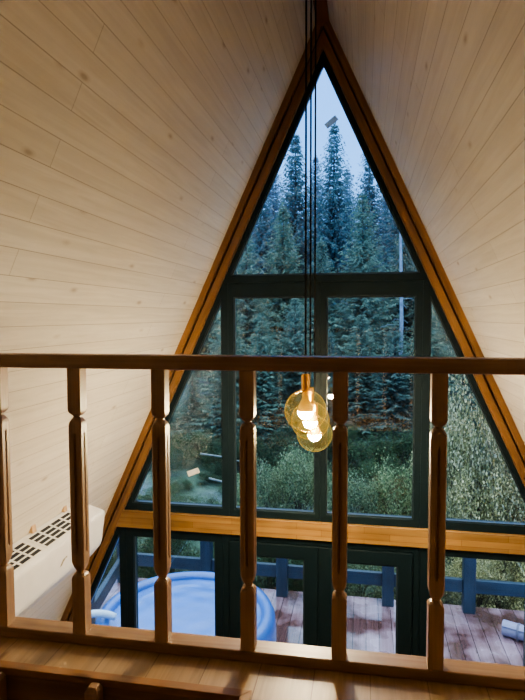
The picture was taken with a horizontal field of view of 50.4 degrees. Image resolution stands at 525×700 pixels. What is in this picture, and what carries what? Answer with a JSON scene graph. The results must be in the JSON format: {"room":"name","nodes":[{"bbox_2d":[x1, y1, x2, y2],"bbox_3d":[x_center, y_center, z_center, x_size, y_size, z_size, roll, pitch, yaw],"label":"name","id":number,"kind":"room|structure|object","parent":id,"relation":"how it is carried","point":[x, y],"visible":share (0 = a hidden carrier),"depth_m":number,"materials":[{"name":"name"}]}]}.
{"room":"cabin loft","nodes":[
{"label":"cabin loft","id":0,"kind":"room"},
{"bbox_2d":[0,0,314,620],"bbox_3d":[-1.390,0.786,1.025,2.575,5.435,5.820,0,3,10],"label":"wall","id":1,"kind":"structure","parent":0,"point":[134,133],"depth_m":2.15,"materials":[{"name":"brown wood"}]},
{"bbox_2d":[0,671,6,699],"bbox_3d":[-0.728,1.066,1.538,0.036,0.360,0.036,0,3,10],"label":"post","id":2,"kind":"object","parent":1,"relation":"attached to","point":[3,686],"visible":1,"depth_m":1.53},
{"bbox_2d":[8,505,104,616],"bbox_3d":[-1.098,1.046,2.699,0.304,0.357,0.860,0,3,10],"label":"air conditioner","id":3,"kind":"object","parent":1,"relation":"attached to","point":[41,560],"visible":0.65,"depth_m":2.58,"materials":[{"name":"plastic"}]},
{"bbox_2d":[29,524,36,533],"bbox_3d":[-1.096,0.852,2.661,0.024,0.037,0.032,0,3,10],"label":"wedge","id":4,"kind":"object","parent":3,"relation":"on","point":[33,529],"visible":1,"depth_m":2.65,"materials":[{"name":"brown wood"}]},
{"bbox_2d":[8,511,70,571],"bbox_3d":[-1.034,0.889,2.626,0.113,0.036,0.652,0,3,10],"label":"grille","id":5,"kind":"object","parent":3,"relation":"attached to","point":[30,549],"depth_m":2.59,"materials":[{"name":"plastic"}]},
{"bbox_2d":[84,682,102,699],"bbox_3d":[-0.446,1.066,1.486,0.036,0.360,0.036,0,3,10],"label":"post","id":6,"kind":"object","parent":1,"relation":"attached to","point":[94,691],"visible":1,"depth_m":1.46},
{"bbox_2d":[5,674,209,699],"bbox_3d":[-0.668,1.072,1.559,1.238,0.348,0.022,0,3,10],"label":"trim","id":7,"kind":"structure","parent":1,"relation":"attached to","point":[18,687],"depth_m":1.52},
{"bbox_2d":[91,527,127,626],"bbox_3d":[-1.416,2.223,3.957,1.022,2.095,0.073,0,3,10],"label":"window","id":8,"kind":"structure","parent":1,"relation":"in","point":[119,535],"depth_m":3.80,"materials":[{"name":"black metal"}]},
{"bbox_2d":[0,660,251,699],"bbox_3d":[-0.749,0.933,0.972,1.248,0.036,1.208,0,3,10],"label":"trim","id":9,"kind":"structure","parent":1,"relation":"attached to","point":[178,688],"depth_m":1.49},
{"bbox_2d":[125,283,228,515],"bbox_3d":[-0.576,0.330,3.688,0.738,1.523,0.073,0,3,10],"label":"window","id":10,"kind":"structure","parent":1,"relation":"in","point":[221,300],"depth_m":3.62,"materials":[{"name":"black metal"}]},
{"bbox_2d":[187,468,199,475],"bbox_3d":[-0.458,0.809,3.696,0.091,0.065,0.001,0,3,10],"label":"sticker","id":11,"kind":"object","parent":10,"relation":"attached to","point":[196,470],"visible":1,"depth_m":3.69,"materials":[{"name":"white paper"}]},
{"bbox_2d":[60,23,322,621],"bbox_3d":[-0.823,0.617,3.742,2.438,5.324,0.140,0,3,10],"label":"trim","id":12,"kind":"structure","parent":1,"relation":"attached to","point":[295,92],"depth_m":3.51,"materials":[{"name":"wood"}]},
{"bbox_2d":[229,540,318,645],"bbox_3d":[0.070,2.253,3.644,0.580,2.024,0.137,0,3,10],"label":"door","id":13,"kind":"structure","parent":1,"relation":"in","point":[308,554],"depth_m":3.57,"materials":[{"name":"black metal"}]},
{"bbox_2d":[116,509,524,554],"bbox_3d":[0.379,1.140,3.560,2.827,0.112,0.128,0,3,10],"label":"beam","id":14,"kind":"structure","parent":1,"relation":"attached to","point":[503,543],"depth_m":3.49,"materials":[{"name":"brown wood"}]},
{"bbox_2d":[126,527,223,636],"bbox_3d":[-0.581,2.231,3.804,0.674,2.094,0.073,0,3,10],"label":"window","id":15,"kind":"structure","parent":14,"relation":"attached to","point":[131,533],"depth_m":3.71,"materials":[{"name":"black metal"}]},
{"bbox_2d":[228,282,320,521],"bbox_3d":[0.078,0.335,3.569,0.590,1.523,0.073,0,3,10],"label":"window","id":16,"kind":"structure","parent":14,"relation":"attached to","point":[266,289],"depth_m":3.54,"materials":[{"name":"black metal"}]},
{"bbox_2d":[320,280,422,527],"bbox_3d":[0.668,0.340,3.461,0.610,1.523,0.073,0,3,10],"label":"window","id":17,"kind":"structure","parent":14,"relation":"attached to","point":[410,288],"depth_m":3.41,"materials":[{"name":"black metal"}]},
{"bbox_2d":[418,548,524,665],"bbox_3d":[1.307,2.246,3.460,0.675,2.094,0.073,0,3,10],"label":"window","id":18,"kind":"structure","parent":14,"relation":"attached to","point":[424,595],"depth_m":3.42,"materials":[{"name":"black metal"}]},
{"bbox_2d":[313,0,328,22],"bbox_3d":[-0.148,-1.833,0.540,0.076,0.125,5.625,0,3,10],"label":"ridge beam","id":19,"kind":"structure","parent":1,"relation":"attached to","point":[322,7],"depth_m":3.18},
{"bbox_2d":[285,0,325,431],"bbox_3d":[0.180,-0.763,2.314,0.178,2.223,0.178,0,3,10],"label":"pendant lamp","id":20,"kind":"object","parent":19,"relation":"hanging from","point":[305,410],"visible":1,"depth_m":2.34,"materials":[{"name":"glass"}]},
{"bbox_2d":[299,373,311,390],"bbox_3d":[0.183,0.136,2.368,0.052,0.074,0.052,0,3,10],"label":"socket","id":21,"kind":"object","parent":20,"relation":"attached to","point":[305,377],"depth_m":2.35,"materials":[{"name":"gold metal"}]},
{"bbox_2d":[291,0,328,439],"bbox_3d":[0.218,-0.735,2.523,0.178,2.305,0.178,0,3,10],"label":"pendant lamp","id":22,"kind":"object","parent":19,"relation":"hanging from","point":[310,423],"visible":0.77,"depth_m":2.53,"materials":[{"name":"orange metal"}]},
{"bbox_2d":[309,386,315,402],"bbox_3d":[0.221,0.205,2.579,0.052,0.074,0.052,0,3,10],"label":"socket","id":23,"kind":"object","parent":22,"relation":"attached to","point":[311,393],"depth_m":2.56,"materials":[{"name":"gold metal"}]},
{"bbox_2d":[297,0,331,451],"bbox_3d":[0.258,-0.694,2.732,0.178,2.411,0.178,0,3,10],"label":"pendant lamp","id":24,"kind":"object","parent":19,"relation":"hanging from","point":[313,434],"visible":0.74,"depth_m":2.75,"materials":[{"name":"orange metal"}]},
{"bbox_2d":[313,403,319,417],"bbox_3d":[0.261,0.298,2.791,0.052,0.074,0.052,0,3,10],"label":"socket","id":25,"kind":"object","parent":24,"relation":"attached to","point":[315,405],"depth_m":2.78,"materials":[{"name":"gold metal"}]},
{"bbox_2d":[223,534,419,655],"bbox_3d":[0.363,2.243,3.633,1.244,2.104,0.082,0,3,10],"label":"door frame","id":26,"kind":"structure","parent":1,"relation":"attached to","point":[416,551],"depth_m":3.49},
{"bbox_2d":[223,50,428,282],"bbox_3d":[0.374,-1.120,3.427,1.278,1.396,0.073,0,3,10],"label":"window","id":27,"kind":"structure","parent":1,"relation":"in","point":[323,62],"depth_m":3.39,"materials":[{"name":"black metal"}]},
{"bbox_2d":[324,116,338,127],"bbox_3d":[0.420,-1.391,3.402,0.086,0.078,0.001,0,3,10],"label":"sticker","id":28,"kind":"object","parent":27,"relation":"attached to","point":[334,119],"visible":1,"depth_m":3.40,"materials":[{"name":"grey paper"}]},
{"bbox_2d":[318,546,412,654],"bbox_3d":[0.641,2.258,3.539,0.580,2.024,0.137,0,3,10],"label":"door","id":29,"kind":"structure","parent":1,"relation":"in","point":[403,561],"depth_m":3.47,"materials":[{"name":"black metal"}]},
{"bbox_2d":[0,636,524,699],"bbox_3d":[-0.308,1.056,-0.206,2.558,0.130,3.760,0,3,10],"label":"floor","id":30,"kind":"structure","parent":0,"point":[266,681],"depth_m":1.52,"materials":[{"name":"wood"}]},
{"bbox_2d":[0,353,524,690],"bbox_3d":[0.021,0.449,1.570,2.512,0.867,0.064,0,3,10],"label":"loft railing","id":31,"kind":"object","parent":30,"relation":"on","point":[434,667],"visible":1,"depth_m":1.56,"materials":[{"name":"wood"}]},
{"bbox_2d":[327,0,524,443],"bbox_3d":[1.144,0.807,0.562,2.575,5.435,5.820,0,3,10],"label":"wall","id":32,"kind":"structure","parent":0,"point":[442,82],"depth_m":2.03,"materials":[{"name":"brown wood"}]},
{"bbox_2d":[323,21,524,486],"bbox_3d":[1.576,0.637,3.304,2.438,5.324,0.140,0,3,10],"label":"trim","id":33,"kind":"structure","parent":32,"relation":"attached to","point":[436,274],"depth_m":3.28,"materials":[{"name":"wood"}]},
{"bbox_2d":[420,280,524,534],"bbox_3d":[1.331,0.345,3.340,0.738,1.523,0.073,0,3,10],"label":"window","id":34,"kind":"structure","parent":32,"relation":"in","point":[429,296],"depth_m":3.34,"materials":[{"name":"black metal"}]},
{"label":"outside","id":35,"kind":"structure","parent":0,"visible":0},
{"bbox_2d":[95,578,523,665],"bbox_3d":[1.266,3.277,5.339,7.260,0.090,3.410,0,3,10],"label":"deck","id":36,"kind":"object","parent":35,"point":[477,637],"depth_m":6.36,"materials":[{"name":"wood"}]},
{"bbox_2d":[91,557,119,623],"bbox_3d":[-1.885,2.753,5.912,0.160,0.905,2.960,0,3,1],"label":"railing","id":37,"kind":"object","parent":36,"relation":"on","point":[104,589],"visible":0.09,"depth_m":6.60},
{"bbox_2d":[95,571,275,641],"bbox_3d":[-0.747,2.889,5.540,1.784,0.672,1.812,0,3,10],"label":"hot tub","id":38,"kind":"object","parent":36,"relation":"on","point":[193,592],"visible":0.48,"depth_m":5.61,"materials":[{"name":"blue plastic"}]},
{"bbox_2d":[91,610,116,620],"bbox_3d":[-1.625,2.855,5.297,0.482,0.780,0.098,-1,4,-20],"label":"hose","id":39,"kind":"object","parent":38,"relation":"attached to","point":[107,614],"visible":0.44,"depth_m":5.29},
{"bbox_2d":[117,541,524,613],"bbox_3d":[1.383,2.685,6.896,6.800,0.905,0.160,0,3,10],"label":"deck railing","id":40,"kind":"object","parent":36,"relation":"on","point":[468,584],"visible":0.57,"depth_m":6.88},
{"bbox_2d":[501,619,523,640],"bbox_3d":[2.987,3.103,6.003,0.750,0.188,0.188,2,4,34],"label":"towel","id":41,"kind":"object","parent":36,"relation":"on","point":[511,629],"visible":1,"depth_m":6.10,"materials":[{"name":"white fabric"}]},
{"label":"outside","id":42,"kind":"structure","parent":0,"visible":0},
{"bbox_2d":[96,251,524,610],"bbox_3d":[7.724,-6.556,43.417,90.000,15.940,81.500,0,3,10],"label":"ground","id":43,"kind":"structure","parent":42,"point":[209,488],"depth_m":12.32,"materials":[{"name":"green plant"}]},
{"bbox_2d":[103,545,116,577],"bbox_3d":[-2.458,3.161,8.747,0.971,0.905,0.920,-1,3,-8],"label":"shrub","id":44,"kind":"object","parent":43,"relation":"on","point":[115,550],"visible":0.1,"depth_m":8.61,"materials":[{"name":"green plant"}]},
{"bbox_2d":[106,536,173,578],"bbox_3d":[-1.716,3.117,8.244,1.049,1.074,0.875,2,4,27],"label":"shrub","id":45,"kind":"object","parent":43,"relation":"on","point":[146,574],"visible":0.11,"depth_m":8.06,"materials":[{"name":"green plant"}]},
{"bbox_2d":[138,537,198,576],"bbox_3d":[-1.416,3.063,8.300,0.910,1.169,0.966,-2,4,-29],"label":"shrub","id":46,"kind":"object","parent":43,"relation":"on","point":[173,541],"visible":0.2,"depth_m":8.26,"materials":[{"name":"green plant"}]},
{"bbox_2d":[137,483,200,502],"bbox_3d":[-1.868,2.944,10.653,1.403,0.642,1.321,1,4,24],"label":"shrub","id":47,"kind":"object","parent":43,"relation":"on","point":[174,498],"visible":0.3,"depth_m":10.79,"materials":[{"name":"green plant"}]},
{"bbox_2d":[149,476,193,492],"bbox_3d":[-1.954,2.902,11.993,1.015,0.318,0.847,-2,4,-23],"label":"shrub","id":48,"kind":"object","parent":43,"relation":"on","point":[186,482],"visible":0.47,"depth_m":12.01,"materials":[{"name":"green plant"}]},
{"bbox_2d":[148,443,195,474],"bbox_3d":[-2.196,2.555,13.311,1.321,0.695,1.403,2,4,32],"label":"shrub","id":49,"kind":"object","parent":43,"relation":"on","point":[174,460],"visible":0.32,"depth_m":13.27,"materials":[{"name":"green plant"}]},
{"bbox_2d":[169,389,185,435],"bbox_3d":[-2.915,1.006,15.878,2.162,3.275,2.475,-1,4,-13],"label":"spruce tree","id":50,"kind":"object","parent":43,"relation":"on","point":[174,414],"visible":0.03,"depth_m":15.76,"materials":[{"name":"green plant"}]},
{"bbox_2d":[169,370,210,446],"bbox_3d":[-1.903,1.588,15.308,1.677,2.157,1.707,-1,3,-8],"label":"spruce tree","id":51,"kind":"object","parent":43,"relation":"on","point":[191,406],"visible":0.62,"depth_m":15.19,"materials":[{"name":"green plant"}]},
{"bbox_2d":[170,427,217,462],"bbox_3d":[-1.809,2.368,13.951,1.484,0.883,1.566,0,3,-3],"label":"shrub","id":52,"kind":"object","parent":43,"relation":"on","point":[199,435],"visible":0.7,"depth_m":13.80,"materials":[{"name":"green plant"}]},
{"bbox_2d":[174,541,213,570],"bbox_3d":[-0.760,3.157,8.436,0.920,0.944,0.971,3,5,44],"label":"shrub","id":53,"kind":"object","parent":43,"relation":"on","point":[179,541],"visible":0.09,"depth_m":8.36,"materials":[{"name":"green plant"}]},
{"bbox_2d":[177,494,221,503],"bbox_3d":[-1.285,3.018,10.330,1.523,0.579,1.270,-1,4,-12],"label":"shrub","id":54,"kind":"object","parent":43,"relation":"on","point":[193,499],"visible":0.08,"depth_m":10.59,"materials":[{"name":"green plant"}]},
{"bbox_2d":[196,469,221,485],"bbox_3d":[-1.112,2.838,12.525,0.807,0.300,0.857,0,3,0],"label":"shrub","id":55,"kind":"object","parent":43,"relation":"on","point":[204,475],"visible":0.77,"depth_m":12.34,"materials":[{"name":"green plant"}]},
{"bbox_2d":[193,306,243,372],"bbox_3d":[-2.021,-1.582,20.673,3.515,5.330,3.453,-1,4,-15],"label":"spruce tree","id":56,"kind":"object","parent":43,"relation":"on","point":[205,347],"visible":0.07,"depth_m":20.35,"materials":[{"name":"green plant"}]},
{"bbox_2d":[199,444,239,470],"bbox_3d":[-0.918,2.546,13.525,1.129,0.648,1.353,3,5,44],"label":"shrub","id":57,"kind":"object","parent":43,"relation":"on","point":[205,448],"visible":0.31,"depth_m":13.32,"materials":[{"name":"green plant"}]},
{"bbox_2d":[174,311,277,455],"bbox_3d":[-0.906,0.690,14.960,2.966,4.164,2.914,1,4,23],"label":"spruce tree","id":58,"kind":"object","parent":43,"relation":"on","point":[216,422],"visible":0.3,"depth_m":14.76,"materials":[{"name":"green plant"}]},
{"bbox_2d":[194,546,261,587],"bbox_3d":[-0.525,3.163,7.966,1.049,1.002,0.875,1,4,12],"label":"shrub","id":59,"kind":"object","parent":43,"relation":"on","point":[213,546],"visible":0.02,"depth_m":7.98,"materials":[{"name":"green plant"}]},
{"bbox_2d":[206,488,257,505],"bbox_3d":[-0.650,2.977,10.350,1.332,0.631,1.261,2,4,32],"label":"shrub","id":60,"kind":"object","parent":43,"relation":"on","point":[218,491],"visible":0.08,"depth_m":10.74,"materials":[{"name":"green plant"}]},
{"bbox_2d":[205,435,267,477],"bbox_3d":[-0.628,2.416,12.918,1.559,1.103,1.468,-1,3,-11],"label":"shrub","id":61,"kind":"object","parent":43,"relation":"on","point":[218,440],"visible":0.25,"depth_m":12.73,"materials":[{"name":"green plant"}]},
{"bbox_2d":[194,236,292,392],"bbox_3d":[-0.633,-1.242,18.827,3.533,5.838,4.044,-3,5,-41],"label":"spruce tree","id":62,"kind":"object","parent":43,"relation":"on","point":[253,314],"visible":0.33,"depth_m":18.65,"materials":[{"name":"green plant"}]},
{"bbox_2d":[217,467,284,507],"bbox_3d":[-0.146,2.747,10.195,1.353,1.208,1.129,3,4,38],"label":"shrub","id":63,"kind":"object","parent":43,"relation":"on","point":[238,481],"visible":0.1,"depth_m":10.05,"materials":[{"name":"green plant"}]},
{"bbox_2d":[215,317,306,458],"bbox_3d":[0.021,0.999,14.386,2.620,3.770,2.774,-3,4,-35],"label":"spruce tree","id":64,"kind":"object","parent":43,"relation":"on","point":[264,386],"visible":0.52,"depth_m":14.10,"materials":[{"name":"green plant"}]},
{"bbox_2d":[236,192,286,327],"bbox_3d":[0.010,-4.843,28.333,4.779,8.930,4.176,0,3,9],"label":"spruce tree","id":65,"kind":"object","parent":43,"relation":"on","point":[262,232],"visible":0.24,"depth_m":27.96,"materials":[{"name":"green plant"}]},
{"bbox_2d":[250,173,287,259],"bbox_3d":[0.956,-9.618,43.136,5.079,10.440,5.378,-1,3,-6],"label":"spruce tree","id":66,"kind":"object","parent":43,"relation":"on","point":[273,192],"visible":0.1,"depth_m":42.66,"materials":[{"name":"green plant"}]},
{"bbox_2d":[237,453,304,508],"bbox_3d":[0.098,2.577,9.753,1.253,1.710,1.187,-1,3,-10],"label":"shrub","id":67,"kind":"object","parent":43,"relation":"on","point":[261,476],"visible":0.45,"depth_m":9.53,"materials":[{"name":"green plant"}]},
{"bbox_2d":[253,557,299,590],"bbox_3d":[0.054,3.082,8.070,0.966,1.150,0.910,-3,5,-44],"label":"shrub","id":68,"kind":"object","parent":43,"relation":"on","point":[266,559],"visible":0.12,"depth_m":8.02,"materials":[{"name":"green plant"}]},
{"bbox_2d":[256,422,298,477],"bbox_3d":[0.281,2.341,12.852,1.566,1.243,1.484,0,3,-4],"label":"shrub","id":69,"kind":"object","parent":43,"relation":"on","point":[277,437],"visible":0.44,"depth_m":12.89,"materials":[{"name":"green plant"}]},
{"bbox_2d":[260,557,302,591],"bbox_3d":[0.381,3.124,8.279,0.971,1.031,0.920,2,4,29],"label":"shrub","id":70,"kind":"object","parent":43,"relation":"on","point":[298,562],"visible":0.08,"depth_m":8.08,"materials":[{"name":"green plant"}]},
{"bbox_2d":[254,201,313,354],"bbox_3d":[0.724,-2.343,21.180,3.814,6.478,3.602,-1,3,-11],"label":"spruce tree","id":71,"kind":"object","parent":43,"relation":"on","point":[283,304],"visible":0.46,"depth_m":20.84,"materials":[{"name":"green plant"}]},
{"bbox_2d":[256,461,313,506],"bbox_3d":[0.448,2.696,11.349,1.353,0.924,1.129,-1,4,-21],"label":"shrub","id":72,"kind":"object","parent":43,"relation":"on","point":[285,461],"visible":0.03,"depth_m":11.25,"materials":[{"name":"green plant"}]},
{"bbox_2d":[254,130,323,320],"bbox_3d":[1.648,-5.991,28.737,4.770,10.836,5.050,-3,5,-43],"label":"spruce tree","id":73,"kind":"object","parent":43,"relation":"on","point":[296,218],"visible":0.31,"depth_m":28.50,"materials":[{"name":"green plant"}]},
{"bbox_2d":[256,298,333,459],"bbox_3d":[0.786,0.643,14.736,2.819,4.269,3.226,-2,4,-28],"label":"spruce tree","id":74,"kind":"object","parent":43,"relation":"on","point":[294,378],"visible":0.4,"depth_m":14.54,"materials":[{"name":"green plant"}]},
{"bbox_2d":[265,431,328,478],"bbox_3d":[0.820,2.420,12.342,1.411,1.161,1.692,3,4,40],"label":"shrub","id":75,"kind":"object","parent":43,"relation":"on","point":[285,443],"visible":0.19,"depth_m":12.30,"materials":[{"name":"green plant"}]},
{"bbox_2d":[271,441,331,510],"bbox_3d":[0.734,2.463,9.842,1.174,1.889,1.247,-1,4,-15],"label":"shrub","id":76,"kind":"object","parent":43,"relation":"on","point":[285,470],"visible":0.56,"depth_m":9.54,"materials":[{"name":"green plant"}]},
{"bbox_2d":[290,458,331,503],"bbox_3d":[0.978,2.578,11.282,1.187,1.121,1.253,1,4,21],"label":"shrub","id":77,"kind":"object","parent":43,"relation":"on","point":[330,458],"visible":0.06,"depth_m":11.20,"materials":[{"name":"green plant"}]},
{"bbox_2d":[297,153,331,269],"bbox_3d":[4.349,-10.417,45.436,5.307,11.176,5.214,3,4,39],"label":"spruce tree","id":78,"kind":"object","parent":43,"relation":"on","point":[317,162],"visible":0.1,"depth_m":45.11,"materials":[{"name":"green plant"}]},
{"bbox_2d":[279,237,350,382],"bbox_3d":[1.966,-1.243,18.929,3.089,5.182,3.144,0,3,0],"label":"spruce tree","id":79,"kind":"object","parent":43,"relation":"on","point":[319,265],"visible":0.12,"depth_m":18.72,"materials":[{"name":"green plant"}]},
{"bbox_2d":[289,328,366,458],"bbox_3d":[1.654,1.117,14.038,2.434,3.355,2.478,1,4,13],"label":"spruce tree","id":80,"kind":"object","parent":43,"relation":"on","point":[331,422],"visible":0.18,"depth_m":13.83,"materials":[{"name":"green plant"}]},
{"bbox_2d":[298,423,361,471],"bbox_3d":[1.537,2.252,12.641,1.468,1.330,1.559,1,4,11],"label":"shrub","id":81,"kind":"object","parent":43,"relation":"on","point":[353,433],"visible":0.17,"depth_m":12.62,"materials":[{"name":"green plant"}]},
{"bbox_2d":[294,122,375,332],"bbox_3d":[3.551,-5.846,27.509,4.867,11.046,4.954,-2,4,-29],"label":"spruce tree","id":82,"kind":"object","parent":43,"relation":"on","point":[334,237],"visible":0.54,"depth_m":27.17,"materials":[{"name":"green plant"}]},
{"bbox_2d":[338,168,360,265],"bbox_3d":[6.579,-9.195,43.184,5.646,9.963,4.934,0,3,7],"label":"spruce tree","id":83,"kind":"object","parent":43,"relation":"on","point":[348,172],"visible":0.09,"depth_m":42.75,"materials":[{"name":"green plant"}]},
{"bbox_2d":[334,564,371,596],"bbox_3d":[1.046,3.177,7.682,0.875,0.999,1.049,0,3,3],"label":"shrub","id":84,"kind":"object","parent":43,"relation":"on","point":[352,586],"visible":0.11,"depth_m":7.52,"materials":[{"name":"green plant"}]},
{"bbox_2d":[327,467,382,513],"bbox_3d":[1.432,2.650,9.305,1.169,1.627,1.101,1,4,13],"label":"shrub","id":85,"kind":"object","parent":43,"relation":"on","point":[357,494],"visible":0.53,"depth_m":8.99,"materials":[{"name":"green plant"}]},
{"bbox_2d":[312,189,410,390],"bbox_3d":[3.187,-1.671,17.563,4.062,6.791,3.550,-3,4,-39],"label":"spruce tree","id":86,"kind":"object","parent":43,"relation":"on","point":[365,305],"visible":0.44,"depth_m":17.42,"materials":[{"name":"green plant"}]},
{"bbox_2d":[344,563,381,598],"bbox_3d":[1.306,3.133,7.828,0.910,1.062,0.966,1,4,16],"label":"shrub","id":87,"kind":"object","parent":43,"relation":"on","point":[350,566],"visible":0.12,"depth_m":7.75,"materials":[{"name":"green plant"}]},
{"bbox_2d":[340,154,390,324],"bbox_3d":[5.492,-5.981,29.068,5.164,10.252,4.513,1,4,15],"label":"spruce tree","id":88,"kind":"object","parent":43,"relation":"on","point":[369,180],"visible":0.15,"depth_m":28.87,"materials":[{"name":"green plant"}]},
{"bbox_2d":[348,438,397,483],"bbox_3d":[2.070,2.387,12.222,1.484,1.118,1.566,3,5,42],"label":"shrub","id":89,"kind":"object","parent":43,"relation":"on","point":[357,448],"visible":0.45,"depth_m":11.93,"materials":[{"name":"green plant"}]},
{"bbox_2d":[340,314,407,446],"bbox_3d":[2.561,0.781,14.417,2.691,3.657,2.541,3,5,42],"label":"spruce tree","id":90,"kind":"object","parent":43,"relation":"on","point":[362,380],"visible":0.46,"depth_m":14.10,"materials":[{"name":"green plant"}]},
{"bbox_2d":[348,458,410,512],"bbox_3d":[2.273,2.608,11.100,1.174,1.050,1.247,-3,4,-37],"label":"shrub","id":91,"kind":"object","parent":43,"relation":"on","point":[368,464],"visible":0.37,"depth_m":10.89,"materials":[{"name":"green plant"}]},
{"bbox_2d":[369,565,395,599],"bbox_3d":[1.931,3.136,7.804,0.920,1.058,0.971,0,3,8],"label":"shrub","id":92,"kind":"object","parent":43,"relation":"on","point":[374,565],"visible":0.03,"depth_m":7.93,"materials":[{"name":"green plant"}]},
{"bbox_2d":[353,321,413,459],"bbox_3d":[3.237,0.985,13.878,2.850,3.481,2.490,2,4,36],"label":"spruce tree","id":93,"kind":"object","parent":43,"relation":"on","point":[394,382],"visible":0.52,"depth_m":13.73,"materials":[{"name":"green plant"}]},
{"bbox_2d":[372,190,395,267],"bbox_3d":[9.851,-9.910,43.558,5.230,10.262,5.538,-2,4,-25],"label":"spruce tree","id":94,"kind":"object","parent":43,"relation":"on","point":[381,197],"visible":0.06,"depth_m":43.05,"materials":[{"name":"green plant"}]},
{"bbox_2d":[359,470,410,515],"bbox_3d":[2.059,2.719,9.446,1.097,1.364,1.039,3,4,39],"label":"shrub","id":95,"kind":"object","parent":43,"relation":"on","point":[396,494],"visible":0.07,"depth_m":9.39,"materials":[{"name":"green plant"}]},
{"bbox_2d":[360,425,412,477],"bbox_3d":[2.909,2.272,12.316,1.692,1.277,1.411,3,5,43],"label":"shrub","id":96,"kind":"object","parent":43,"relation":"on","point":[384,442],"visible":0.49,"depth_m":12.14,"materials":[{"name":"green plant"}]},
{"bbox_2d":[372,209,415,330],"bbox_3d":[6.514,-4.496,26.120,3.921,8.462,4.151,-1,4,-14],"label":"spruce tree","id":97,"kind":"object","parent":43,"relation":"on","point":[394,230],"visible":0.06,"depth_m":25.88,"materials":[{"name":"green plant"}]},
{"bbox_2d":[383,215,413,381],"bbox_3d":[3.948,-1.597,15.950,0.867,6.720,0.883,-3,4,-40],"label":"bare tree","id":98,"kind":"object","parent":43,"relation":"on","point":[400,236],"visible":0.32,"depth_m":15.95,"materials":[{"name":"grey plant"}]},
{"bbox_2d":[385,452,411,494],"bbox_3d":[3.138,2.520,10.975,1.253,1.228,1.187,-2,4,-22],"label":"shrub","id":99,"kind":"object","parent":43,"relation":"on","point":[391,461],"visible":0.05,"depth_m":11.14,"materials":[{"name":"green plant"}]},
{"bbox_2d":[369,450,428,515],"bbox_3d":[2.293,2.575,9.253,1.059,1.794,1.269,1,4,14],"label":"shrub","id":100,"kind":"object","parent":43,"relation":"on","point":[406,506],"visible":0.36,"depth_m":9.12,"materials":[{"name":"green plant"}]},
{"bbox_2d":[371,234,435,356],"bbox_3d":[4.882,-1.763,19.448,3.424,5.584,3.234,0,3,9],"label":"spruce tree","id":101,"kind":"object","parent":43,"relation":"on","point":[406,258],"visible":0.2,"depth_m":19.13,"materials":[{"name":"green plant"}]},
{"bbox_2d":[385,303,455,454],"bbox_3d":[4.139,0.589,14.125,2.870,3.885,2.819,0,3,1],"label":"spruce tree","id":102,"kind":"object","parent":43,"relation":"on","point":[434,331],"visible":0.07,"depth_m":13.94,"materials":[{"name":"green plant"}]},
{"bbox_2d":[398,429,457,480],"bbox_3d":[3.607,2.245,12.123,1.559,1.344,1.468,-1,4,-19],"label":"shrub","id":103,"kind":"object","parent":43,"relation":"on","point":[408,434],"visible":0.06,"depth_m":12.20,"materials":[{"name":"green plant"}]},
{"bbox_2d":[403,297,453,373],"bbox_3d":[5.887,-1.399,18.216,3.392,5.357,3.332,-1,4,-11],"label":"spruce tree","id":104,"kind":"object","parent":43,"relation":"on","point":[446,340],"visible":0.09,"depth_m":17.93,"materials":[{"name":"green plant"}]},
{"bbox_2d":[395,556,461,604],"bbox_3d":[2.225,3.151,7.545,1.049,1.069,0.875,-3,4,-35],"label":"shrub","id":105,"kind":"object","parent":43,"relation":"on","point":[453,597],"visible":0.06,"depth_m":7.43,"materials":[{"name":"green plant"}]},
{"bbox_2d":[408,423,484,560],"bbox_3d":[3.071,2.283,9.247,1.187,2.401,1.253,1,4,22],"label":"shrub","id":106,"kind":"object","parent":43,"relation":"on","point":[431,423],"visible":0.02,"depth_m":9.10,"materials":[{"name":"green plant"}]},
{"bbox_2d":[430,374,507,565],"bbox_3d":[3.183,1.881,8.578,1.325,3.488,1.248,-1,4,-18],"label":"shrub","id":107,"kind":"object","parent":43,"relation":"on","point":[452,428],"visible":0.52,"depth_m":8.33,"materials":[{"name":"green plant"}]},
{"bbox_2d":[444,345,496,459],"bbox_3d":[4.815,0.939,13.363,2.608,3.544,2.464,2,4,37],"label":"spruce tree","id":108,"kind":"object","parent":43,"relation":"on","point":[472,404],"visible":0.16,"depth_m":13.18,"materials":[{"name":"green plant"}]},
{"bbox_2d":[443,557,509,608],"bbox_3d":[2.866,3.168,7.542,0.910,1.013,0.966,0,3,6],"label":"shrub","id":109,"kind":"object","parent":43,"relation":"on","point":[458,564],"visible":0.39,"depth_m":7.50,"materials":[{"name":"green plant"}]},
{"bbox_2d":[446,455,523,606],"bbox_3d":[3.206,2.557,8.180,1.129,2.201,1.353,2,4,28],"label":"shrub","id":110,"kind":"object","parent":43,"relation":"on","point":[485,514],"visible":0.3,"depth_m":7.92,"materials":[{"name":"green plant"}]},
{"bbox_2d":[452,411,524,576],"bbox_3d":[3.505,2.123,8.221,1.410,3.066,1.488,1,4,18],"label":"shrub","id":111,"kind":"object","parent":43,"relation":"on","point":[485,439],"visible":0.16,"depth_m":8.10,"materials":[{"name":"green plant"}]},
{"bbox_2d":[476,560,524,609],"bbox_3d":[3.344,3.166,7.743,0.920,0.994,0.971,0,3,1],"label":"shrub","id":112,"kind":"object","parent":43,"relation":"on","point":[499,603],"visible":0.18,"depth_m":7.56,"materials":[{"name":"green plant"}]},
{"bbox_2d":[491,465,524,605],"bbox_3d":[3.803,2.515,7.930,1.247,2.323,1.174,-1,4,-11],"label":"shrub","id":113,"kind":"object","parent":43,"relation":"on","point":[518,500],"visible":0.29,"depth_m":7.84,"materials":[{"name":"green plant"}]},
{"bbox_2d":[509,562,524,610],"bbox_3d":[3.768,3.140,7.235,1.049,1.126,0.875,2,4,26],"label":"shrub","id":114,"kind":"object","parent":43,"relation":"on","point":[517,599],"visible":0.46,"depth_m":7.40,"materials":[{"name":"green plant"}]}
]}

